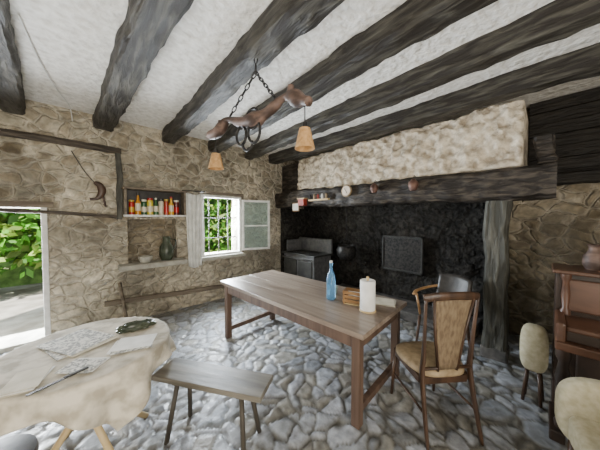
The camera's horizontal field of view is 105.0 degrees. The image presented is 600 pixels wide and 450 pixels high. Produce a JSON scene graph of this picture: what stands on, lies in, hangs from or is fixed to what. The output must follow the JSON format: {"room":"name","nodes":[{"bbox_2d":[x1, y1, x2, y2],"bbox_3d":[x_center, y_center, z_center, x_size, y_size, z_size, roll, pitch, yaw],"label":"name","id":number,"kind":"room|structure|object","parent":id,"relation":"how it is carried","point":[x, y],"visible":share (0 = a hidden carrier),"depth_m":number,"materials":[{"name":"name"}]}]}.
{"room":"traditional dwelling","nodes":[
{"label":"traditional dwelling","id":0,"kind":"room"},
{"bbox_2d":[127,219,171,259],"bbox_3d":[-2.623,0.237,4.017,0.690,0.680,0.040,-2,2,-43],"label":"wall","id":1,"kind":"structure","parent":0,"point":[145,236],"depth_m":3.97,"materials":[{"name":"beige stone"}]},
{"bbox_2d":[0,99,303,333],"bbox_3d":[-2.369,0.005,4.082,6.500,3.180,0.400,-2,2,-43],"label":"wall","id":2,"kind":"structure","parent":0,"point":[86,253],"depth_m":3.40,"materials":[{"name":"stone"}]},
{"bbox_2d":[0,328,44,353],"bbox_3d":[-3.715,1.503,2.873,0.820,0.080,0.440,-2,2,-43],"label":"threshold","id":3,"kind":"object","parent":2,"relation":"on","point":[8,343],"visible":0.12,"depth_m":2.94,"materials":[{"name":"stone"}]},
{"bbox_2d":[0,201,53,207],"bbox_3d":[-3.567,-0.253,2.683,0.948,0.075,0.068,-2,2,-43],"label":"lintel","id":4,"kind":"object","parent":2,"relation":"attached to","point":[2,203],"visible":1,"depth_m":2.83,"materials":[{"name":"brown wood"}]},
{"bbox_2d":[40,207,50,335],"bbox_3d":[-3.313,0.638,3.006,0.055,1.740,0.115,-2,2,-43],"label":"door frame","id":5,"kind":"structure","parent":2,"relation":"attached to","point":[44,225],"depth_m":2.96,"materials":[{"name":"white paint"}]},
{"bbox_2d":[0,207,116,217],"bbox_3d":[-3.594,-0.194,2.647,2.359,0.222,0.067,-2,2,-43],"label":"rail","id":6,"kind":"object","parent":2,"relation":"attached to","point":[18,210],"visible":0.98,"depth_m":2.98,"materials":[{"name":"brown wood"}]},
{"bbox_2d":[0,128,121,153],"bbox_3d":[-3.572,-1.098,2.640,2.416,0.118,0.089,-2,2,-43],"label":"rail","id":7,"kind":"object","parent":2,"relation":"attached to","point":[3,131],"visible":1,"depth_m":2.99,"materials":[{"name":"brown wood"}]},
{"bbox_2d":[71,151,106,206],"bbox_3d":[-2.921,-0.628,3.194,0.359,0.745,0.050,-2,2,-43],"label":"hanging billhook","id":8,"kind":"object","parent":2,"relation":"hanging from","point":[101,188],"visible":1,"depth_m":3.25,"materials":[{"name":"metal"}]},
{"bbox_2d":[115,153,122,218],"bbox_3d":[-2.717,-0.578,3.453,0.082,0.976,0.094,-2,2,-43],"label":"stile","id":9,"kind":"object","parent":2,"relation":"attached to","point":[118,169],"visible":0.98,"depth_m":3.43,"materials":[{"name":"brown wood"}]},
{"bbox_2d":[118,258,187,271],"bbox_3d":[-2.330,0.627,3.700,0.930,0.080,0.240,-2,2,-43],"label":"sill","id":10,"kind":"structure","parent":2,"relation":"attached to","point":[175,261],"depth_m":3.58,"materials":[{"name":"stone"}]},
{"bbox_2d":[138,255,152,262],"bbox_3d":[-2.429,0.540,3.619,0.200,0.100,0.200,-2,2,-43],"label":"stoneware bowl","id":11,"kind":"object","parent":10,"relation":"on","point":[145,258],"visible":0.98,"depth_m":3.56,"materials":[{"name":"ceramic"}]},
{"bbox_2d":[159,236,175,259],"bbox_3d":[-2.228,0.388,3.841,0.222,0.390,0.219,0,2,1],"label":"jug","id":12,"kind":"object","parent":10,"relation":"on","point":[166,250],"visible":1,"depth_m":3.78,"materials":[{"name":"ceramic"}]},
{"bbox_2d":[121,186,186,216],"bbox_3d":[-2.311,-0.353,3.701,0.880,0.440,0.220,-2,2,-43],"label":"wall shelf","id":13,"kind":"object","parent":2,"relation":"attached to","point":[137,201],"visible":1,"depth_m":3.67,"materials":[{"name":"brown wood"}]},
{"bbox_2d":[105,284,223,306],"bbox_3d":[-2.083,1.176,4.016,2.020,0.190,0.072,-2,2,-43],"label":"wall rail","id":14,"kind":"object","parent":2,"relation":"attached to","point":[206,288],"visible":0.82,"depth_m":3.80,"materials":[{"name":"brown wood"}]},
{"bbox_2d":[202,197,204,254],"bbox_3d":[-1.841,0.018,4.330,0.050,1.080,0.080,-2,2,-43],"label":"frame","id":15,"kind":"object","parent":2,"relation":"attached to","point":[203,242],"visible":0.46,"depth_m":4.30,"materials":[{"name":"white paint"}]},
{"bbox_2d":[208,198,209,252],"bbox_3d":[-1.821,0.010,4.594,0.022,1.160,0.021,-2,2,-43],"label":"iron bar","id":16,"kind":"object","parent":2,"relation":"attached to","point":[208,198],"visible":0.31,"depth_m":4.59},
{"bbox_2d":[218,198,218,252],"bbox_3d":[-1.675,0.005,4.731,0.022,1.160,0.021,-2,2,-43],"label":"iron bar","id":17,"kind":"object","parent":2,"relation":"attached to","point":[218,198],"visible":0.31,"depth_m":4.72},
{"bbox_2d":[198,191,243,196],"bbox_3d":[-1.535,-0.614,4.548,0.920,0.050,0.030,-2,2,-43],"label":"trim","id":18,"kind":"structure","parent":2,"relation":"attached to","point":[205,192],"depth_m":4.52,"materials":[{"name":"brown wood"}]},
{"bbox_2d":[203,194,240,198],"bbox_3d":[-1.559,-0.555,4.575,0.820,0.050,0.080,-2,2,-43],"label":"frame","id":19,"kind":"object","parent":2,"relation":"attached to","point":[204,195],"visible":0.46,"depth_m":4.53,"materials":[{"name":"white paint"}]},
{"bbox_2d":[202,251,241,256],"bbox_3d":[-1.559,0.575,4.609,0.820,0.050,0.080,-2,2,-43],"label":"frame","id":20,"kind":"object","parent":2,"relation":"attached to","point":[228,252],"visible":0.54,"depth_m":4.57,"materials":[{"name":"white paint"}]},
{"bbox_2d":[202,252,245,260],"bbox_3d":[-1.637,0.622,4.702,0.910,0.070,0.480,-2,2,-43],"label":"sill","id":21,"kind":"structure","parent":2,"relation":"attached to","point":[208,258],"depth_m":4.50,"materials":[{"name":"stone"}]},
{"bbox_2d":[227,199,228,251],"bbox_3d":[-1.528,0.001,4.867,0.022,1.160,0.021,-2,2,-43],"label":"bar","id":22,"kind":"object","parent":2,"relation":"attached to","point":[227,199],"visible":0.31,"depth_m":4.86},
{"bbox_2d":[237,199,241,250],"bbox_3d":[-1.278,0.002,4.855,0.050,1.080,0.080,-2,2,-43],"label":"frame","id":23,"kind":"object","parent":2,"relation":"attached to","point":[238,200],"visible":1,"depth_m":4.83,"materials":[{"name":"white paint"}]},
{"bbox_2d":[241,197,243,252],"bbox_3d":[-1.217,0.002,4.863,0.050,1.200,0.030,-2,2,-43],"label":"trim","id":24,"kind":"structure","parent":2,"relation":"attached to","point":[242,198],"depth_m":4.84,"materials":[{"name":"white wood"}]},
{"bbox_2d":[242,200,269,249],"bbox_3d":[-0.942,-0.001,4.945,0.600,1.060,0.041,-1,2,-23],"label":"casement","id":25,"kind":"object","parent":2,"relation":"attached to","point":[255,213],"visible":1,"depth_m":4.94,"materials":[{"name":"white paint"}]},
{"bbox_3d":[-1.915,-0.601,4.119,0.400,0.017,0.139,-2,2,-43],"label":"curtain rod","id":26,"kind":"object","parent":2,"relation":"attached to","visible":0},
{"bbox_2d":[186,192,202,267],"bbox_3d":[-1.873,0.090,4.094,0.303,1.350,0.054,-2,2,-43],"label":"window curtain","id":27,"kind":"object","parent":26,"relation":"hanging from","point":[194,203],"visible":0.99,"depth_m":4.08,"materials":[{"name":"white fabric"}]},
{"bbox_2d":[0,296,567,449],"bbox_3d":[0.079,1.629,1.505,6.500,0.152,6.820,-2,2,-43],"label":"floor","id":28,"kind":"structure","parent":0,"point":[306,405],"depth_m":1.99,"materials":[{"name":"grey stone"}]},
{"bbox_2d":[0,434,38,449],"bbox_3d":[-1.436,1.329,1.054,0.330,0.482,0.330,-2,2,-43],"label":"stool","id":29,"kind":"object","parent":28,"relation":"on","point":[20,441],"visible":1,"depth_m":1.16,"materials":[{"name":"leather"}]},
{"bbox_2d":[0,316,176,449],"bbox_3d":[-1.387,1.187,1.530,0.976,0.781,0.980,0,2,-13],"label":"round table","id":30,"kind":"object","parent":28,"relation":"on","point":[117,392],"visible":0.81,"depth_m":1.29,"materials":[{"name":"beige fabric"}]},
{"bbox_2d":[0,364,55,397],"bbox_3d":[-1.411,0.802,1.187,0.153,0.008,0.219,-1,2,-28],"label":"envelopes","id":31,"kind":"object","parent":30,"relation":"on","point":[28,380],"visible":1,"depth_m":1.17,"materials":[{"name":"paper"}]},
{"bbox_2d":[26,366,88,396],"bbox_3d":[-1.240,0.799,1.187,0.020,0.010,0.230,1,2,28],"label":"table knife","id":32,"kind":"object","parent":30,"relation":"on","point":[86,367],"visible":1,"depth_m":1.19,"materials":[{"name":"metal"}]},
{"bbox_2d":[36,328,118,360],"bbox_3d":[-1.512,0.791,1.548,0.398,0.008,0.318,1,2,18],"label":"newspapers","id":33,"kind":"object","parent":30,"relation":"on","point":[78,342],"visible":1,"depth_m":1.53,"materials":[{"name":"paper"}]},
{"bbox_2d":[54,357,110,373],"bbox_3d":[-1.234,0.799,1.310,0.195,0.005,0.150,0,2,-5],"label":"brochure","id":34,"kind":"object","parent":30,"relation":"on","point":[92,363],"visible":1,"depth_m":1.30,"materials":[{"name":"paper"}]},
{"bbox_2d":[106,333,156,355],"bbox_3d":[-1.111,0.791,1.534,0.244,0.008,0.206,-1,2,-22],"label":"letters","id":35,"kind":"object","parent":30,"relation":"on","point":[128,344],"visible":1,"depth_m":1.52,"materials":[{"name":"paper"}]},
{"bbox_2d":[115,319,156,333],"bbox_3d":[-1.247,0.761,1.759,0.262,0.054,0.141,-2,2,-43],"label":"dish","id":36,"kind":"object","parent":30,"relation":"on","point":[135,325],"visible":1,"depth_m":1.72,"materials":[{"name":"ceramic"}]},
{"bbox_2d":[118,282,127,316],"bbox_3d":[-2.606,1.187,3.405,0.326,0.638,0.043,1,2,35],"label":"leaning stick","id":37,"kind":"object","parent":28,"relation":"on","point":[120,283],"visible":0.66,"depth_m":3.41,"materials":[{"name":"brown wood"}]},
{"bbox_2d":[151,357,272,449],"bbox_3d":[-0.639,1.327,1.682,0.860,0.471,0.274,0,2,14],"label":"wooden bench","id":38,"kind":"object","parent":28,"relation":"on","point":[241,384],"visible":0.96,"depth_m":1.64,"materials":[{"name":"grey wood"}]},
{"bbox_2d":[282,237,332,281],"bbox_3d":[0.131,0.874,5.107,0.642,1.140,1.030,-2,2,-43],"label":"stove","id":39,"kind":"object","parent":28,"relation":"on","point":[307,257],"visible":0.63,"depth_m":4.95,"materials":[{"name":"grey metal"}]},
{"bbox_2d":[299,237,332,252],"bbox_3d":[0.340,0.449,5.290,0.050,0.300,1.010,-2,2,-43],"label":"backsplash","id":40,"kind":"structure","parent":39,"relation":"on","point":[307,243],"depth_m":5.19,"materials":[{"name":"grey metal"}]},
{"bbox_2d":[220,270,406,429],"bbox_3d":[0.002,1.145,2.718,2.100,0.765,0.918,2,2,43],"label":"table","id":41,"kind":"object","parent":28,"relation":"on","point":[303,301],"visible":0.91,"depth_m":2.21,"materials":[{"name":"brown wood"}]},
{"bbox_2d":[326,260,335,299],"bbox_3d":[0.324,0.570,2.399,0.094,0.405,0.094,-2,2,-43],"label":"glass bottle","id":42,"kind":"object","parent":41,"relation":"on","point":[331,281],"visible":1,"depth_m":2.37,"materials":[{"name":"blue glass"}]},
{"bbox_2d":[343,287,359,306],"bbox_3d":[0.539,0.711,2.275,0.200,0.130,0.130,1,2,30],"label":"wooden crate","id":43,"kind":"object","parent":41,"relation":"on","point":[347,294],"visible":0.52,"depth_m":2.24,"materials":[{"name":"brown wood"}]},
{"bbox_2d":[359,276,375,313],"bbox_3d":[0.617,0.624,2.100,0.150,0.315,0.150,-2,2,-43],"label":"paper towel roll","id":44,"kind":"object","parent":41,"relation":"on","point":[367,286],"visible":1,"depth_m":2.04,"materials":[{"name":"white paper"}]},
{"bbox_2d":[375,297,395,306],"bbox_3d":[0.816,0.769,2.315,0.278,0.010,0.218,1,2,24],"label":"paper stack","id":45,"kind":"object","parent":41,"relation":"on","point":[378,301],"visible":0.64,"depth_m":2.27,"materials":[{"name":"white paper"}]},
{"bbox_2d":[273,100,556,364],"bbox_3d":[1.252,0.048,4.139,1.087,2.911,4.453,-2,2,-43],"label":"fireplace","id":46,"kind":"object","parent":28,"relation":"on","point":[469,170],"visible":0.91,"depth_m":3.48,"materials":[{"name":"stone"}]},
{"bbox_2d":[292,203,299,210],"bbox_3d":[-0.091,-0.379,4.876,0.030,0.180,0.210,-2,2,-43],"label":"notice","id":47,"kind":"object","parent":46,"relation":"attached to","point":[295,207],"visible":0.82,"depth_m":4.86,"materials":[{"name":"paper"}]},
{"bbox_2d":[297,198,307,205],"bbox_3d":[0.050,-0.467,4.656,0.120,0.150,0.200,-2,2,-43],"label":"box","id":48,"kind":"object","parent":46,"relation":"attached to","point":[301,201],"visible":1,"depth_m":4.61,"materials":[{"name":"red paint"}]},
{"bbox_2d":[341,185,351,196],"bbox_3d":[0.787,-0.580,3.904,0.042,0.210,0.210,-2,2,-43],"label":"wall clock","id":49,"kind":"object","parent":46,"relation":"attached to","point":[346,191],"visible":1,"depth_m":3.88,"materials":[{"name":"beige plastic"}]},
{"bbox_2d":[370,180,377,192],"bbox_3d":[1.128,-0.583,3.497,0.120,0.196,0.120,0,2,2],"label":"copper pot","id":50,"kind":"object","parent":46,"relation":"hanging from","point":[373,187],"visible":1,"depth_m":3.46,"materials":[{"name":"metal"}]},
{"bbox_2d":[297,100,528,190],"bbox_3d":[1.449,-1.043,3.994,0.952,0.721,3.530,-2,2,-43],"label":"hood","id":51,"kind":"object","parent":46,"relation":"attached to","point":[495,136],"depth_m":3.07,"materials":[{"name":"beige stone"}]},
{"bbox_2d":[408,175,418,190],"bbox_3d":[1.516,-0.562,3.080,0.129,0.212,0.129,0,2,2],"label":"hanging cowbell","id":52,"kind":"object","parent":46,"relation":"hanging from","point":[413,185],"visible":1,"depth_m":3.04,"materials":[{"name":"orange metal"}]},
{"bbox_2d":[390,292,483,449],"bbox_3d":[1.067,1.010,1.855,0.450,1.094,0.540,0,2,-5],"label":"dining chair","id":53,"kind":"object","parent":28,"relation":"on","point":[438,361],"visible":1,"depth_m":1.67,"materials":[{"name":"brown wood"}]},
{"bbox_2d":[412,274,473,359],"bbox_3d":[1.696,1.067,2.696,0.524,0.928,0.577,-1,2,-28],"label":"armchair","id":54,"kind":"object","parent":28,"relation":"on","point":[446,282],"visible":0.48,"depth_m":2.77,"materials":[{"name":"wood"}]},
{"bbox_2d":[520,323,548,407],"bbox_3d":[2.043,1.205,2.011,0.180,0.671,0.180,-2,2,-43],"label":"chair","id":55,"kind":"object","parent":28,"relation":"on","point":[534,338],"visible":1,"depth_m":1.95,"materials":[{"name":"beige fabric"}]},
{"bbox_2d":[520,323,548,372],"bbox_3d":[2.043,1.069,2.007,0.180,0.400,0.180,-2,2,-43],"label":"cushion","id":56,"kind":"object","parent":55,"relation":"on","point":[534,338],"depth_m":1.95,"materials":[{"name":"beige fabric"}]},
{"bbox_2d":[548,263,599,445],"bbox_3d":[2.541,0.964,1.367,0.700,1.190,1.430,-2,2,-43],"label":"cabinet","id":57,"kind":"object","parent":28,"relation":"on","point":[576,312],"visible":0.84,"depth_m":1.73,"materials":[{"name":"brown wood"}]},
{"bbox_2d":[582,244,599,270],"bbox_3d":[2.320,0.255,1.817,0.120,0.200,0.120,-2,2,-43],"label":"vase","id":58,"kind":"object","parent":57,"relation":"on","point":[590,259],"visible":1,"depth_m":1.79,"materials":[{"name":"brown ceramic"}]},
{"bbox_2d":[554,377,599,449],"bbox_3d":[1.657,1.104,1.021,0.580,0.930,0.680,1,2,33],"label":"chair","id":59,"kind":"object","parent":28,"relation":"on","point":[577,399],"visible":1,"depth_m":1.30,"materials":[{"name":"fabric"}]},
{"bbox_2d":[568,416,599,449],"bbox_3d":[1.606,1.168,1.056,0.420,0.160,0.480,1,2,33],"label":"seat cushion","id":60,"kind":"object","parent":59,"relation":"on","point":[583,431],"depth_m":1.23,"materials":[{"name":"beige fabric"}]},
{"bbox_2d":[7,0,599,160],"bbox_3d":[0.122,-1.579,1.434,7.400,0.150,7.600,-2,2,-43],"label":"ceiling","id":61,"kind":"structure","parent":0,"point":[72,40],"depth_m":2.06,"materials":[{"name":"white paint"}]},
{"bbox_2d":[0,0,26,113],"bbox_3d":[-0.946,-1.385,0.456,0.725,0.262,6.812,-2,2,-43],"label":"ceiling beam","id":62,"kind":"structure","parent":61,"relation":"attached to","point":[12,91],"depth_m":2.04,"materials":[{"name":"grey wood"}]},
{"bbox_2d":[17,13,72,121],"bbox_3d":[-2.548,-1.448,2.358,0.050,0.160,1.798,-1,2,-36],"label":"cable","id":63,"kind":"object","parent":61,"relation":"attached to","point":[20,19],"visible":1,"depth_m":2.07,"materials":[{"name":"white paint"}]},
{"bbox_2d":[91,0,190,131],"bbox_3d":[-0.384,-1.399,0.980,0.656,0.262,6.807,-2,2,-43],"label":"ceiling beam","id":64,"kind":"structure","parent":61,"relation":"attached to","point":[145,26],"depth_m":1.76,"materials":[{"name":"grey wood"}]},
{"bbox_2d":[163,0,342,143],"bbox_3d":[0.086,-1.412,1.411,0.255,0.267,6.811,-2,2,-43],"label":"ceiling beam","id":65,"kind":"structure","parent":61,"relation":"attached to","point":[283,21],"depth_m":1.81,"materials":[{"name":"grey wood"}]},
{"bbox_2d":[206,59,314,169],"bbox_3d":[-0.360,-0.919,1.753,1.083,0.871,0.141,1,2,34],"label":"chandelier","id":66,"kind":"object","parent":61,"relation":"hanging from","point":[296,98],"visible":0.98,"depth_m":1.69,"materials":[{"name":"brown wood"}]},
{"bbox_2d":[208,0,500,152],"bbox_3d":[0.584,-1.430,1.872,0.465,0.256,6.789,-2,2,-43],"label":"ceiling beam","id":67,"kind":"structure","parent":61,"relation":"attached to","point":[418,22],"depth_m":1.77,"materials":[{"name":"wood"}]},
{"bbox_2d":[244,0,599,159],"bbox_3d":[1.117,-1.441,2.372,0.481,0.263,6.807,-2,2,-43],"label":"ceiling beam","id":68,"kind":"structure","parent":61,"relation":"attached to","point":[555,21],"depth_m":1.93,"materials":[{"name":"wood"}]},
{"bbox_2d":[269,42,599,162],"bbox_3d":[1.676,-1.451,2.885,0.270,0.261,6.788,-2,2,-43],"label":"ceiling beam","id":69,"kind":"structure","parent":61,"relation":"attached to","point":[582,63],"depth_m":2.50,"materials":[{"name":"wood"}]},
{"bbox_2d":[507,107,599,343],"bbox_3d":[2.473,0.009,3.949,0.400,3.180,7.200,-2,2,-43],"label":"wall","id":70,"kind":"structure","parent":0,"point":[544,232],"depth_m":2.95,"materials":[{"name":"beige stone"}]},
{"bbox_2d":[528,153,599,169],"bbox_3d":[3.862,-0.718,2.062,0.110,0.140,2.580,-2,2,-43],"label":"plank","id":71,"kind":"object","parent":70,"relation":"attached to","point":[588,160],"visible":0.45,"depth_m":2.67,"materials":[{"name":"black wood"}]},
{"bbox_2d":[528,139,599,161],"bbox_3d":[3.858,-0.863,2.054,0.120,0.140,2.580,-2,2,-43],"label":"plank","id":72,"kind":"object","parent":70,"relation":"attached to","point":[588,147],"visible":0.8,"depth_m":2.68,"materials":[{"name":"black wood"}]},
{"bbox_2d":[529,127,599,149],"bbox_3d":[3.862,-1.008,2.053,0.110,0.140,2.580,-2,2,-43],"label":"plank","id":73,"kind":"object","parent":70,"relation":"attached to","point":[590,134],"visible":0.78,"depth_m":2.67,"materials":[{"name":"black wood"}]},
{"bbox_2d":[529,113,599,138],"bbox_3d":[3.858,-1.153,2.046,0.120,0.140,2.580,-2,2,-43],"label":"plank","id":74,"kind":"object","parent":70,"relation":"attached to","point":[590,121],"visible":0.75,"depth_m":2.71,"materials":[{"name":"black wood"}]},
{"bbox_2d":[529,100,599,126],"bbox_3d":[3.862,-1.298,2.045,0.110,0.140,2.580,-2,2,-43],"label":"plank","id":75,"kind":"object","parent":70,"relation":"attached to","point":[591,108],"visible":0.76,"depth_m":2.73,"materials":[{"name":"black wood"}]},
{"bbox_2d":[530,87,599,115],"bbox_3d":[3.858,-1.443,2.037,0.120,0.140,2.580,-2,2,-43],"label":"plank","id":76,"kind":"object","parent":70,"relation":"attached to","point":[591,95],"visible":0.78,"depth_m":2.71,"materials":[{"name":"black wood"}]},
{"bbox_2d":[557,166,599,172],"bbox_3d":[3.858,-0.573,2.063,0.120,0.140,2.580,-2,2,-43],"label":"plank","id":77,"kind":"object","parent":70,"relation":"attached to","point":[592,167],"visible":0.02,"depth_m":2.65,"materials":[{"name":"black wood"}]},
{"bbox_3d":[2.541,0.166,-1.181,6.500,3.180,0.400,-2,2,-43],"label":"wall","id":78,"kind":"structure","parent":0,"visible":0},
{"bbox_2d":[556,169,599,184],"bbox_3d":[3.777,-0.522,1.976,0.163,0.162,2.548,-2,2,-43],"label":"plank","id":79,"kind":"object","parent":78,"relation":"attached to","point":[593,175],"visible":0.56,"depth_m":2.58,"materials":[{"name":"brown wood"}]},
{"label":"outside","id":80,"kind":"structure","parent":0,"visible":0},
{"bbox_2d":[0,283,44,336],"bbox_3d":[-8.407,1.454,10.531,30.000,0.150,17.200,-2,2,-43],"label":"ground","id":81,"kind":"structure","parent":80,"point":[21,307],"depth_m":4.27,"materials":[{"name":"grey concrete"}]},
{"bbox_2d":[0,208,42,278],"bbox_3d":[-6.487,-0.473,4.751,6.254,4.033,1.686,-2,2,-43],"label":"hedge","id":82,"kind":"object","parent":81,"relation":"on","point":[15,238],"visible":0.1,"depth_m":4.77,"materials":[{"name":"green plant"}]},
{"bbox_2d":[0,198,230,287],"bbox_3d":[-5.509,-0.675,7.357,26.000,4.300,0.300,-2,2,-43],"label":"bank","id":83,"kind":"object","parent":81,"relation":"on","point":[10,278],"visible":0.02,"depth_m":5.79,"materials":[{"name":"green plant"}]},
{"bbox_2d":[204,197,231,252],"bbox_3d":[-1.839,-0.722,8.929,5.764,4.513,1.514,-2,2,-43],"label":"shrubs","id":84,"kind":"object","parent":81,"relation":"on","point":[213,208],"visible":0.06,"depth_m":7.70,"materials":[{"name":"green plant"}]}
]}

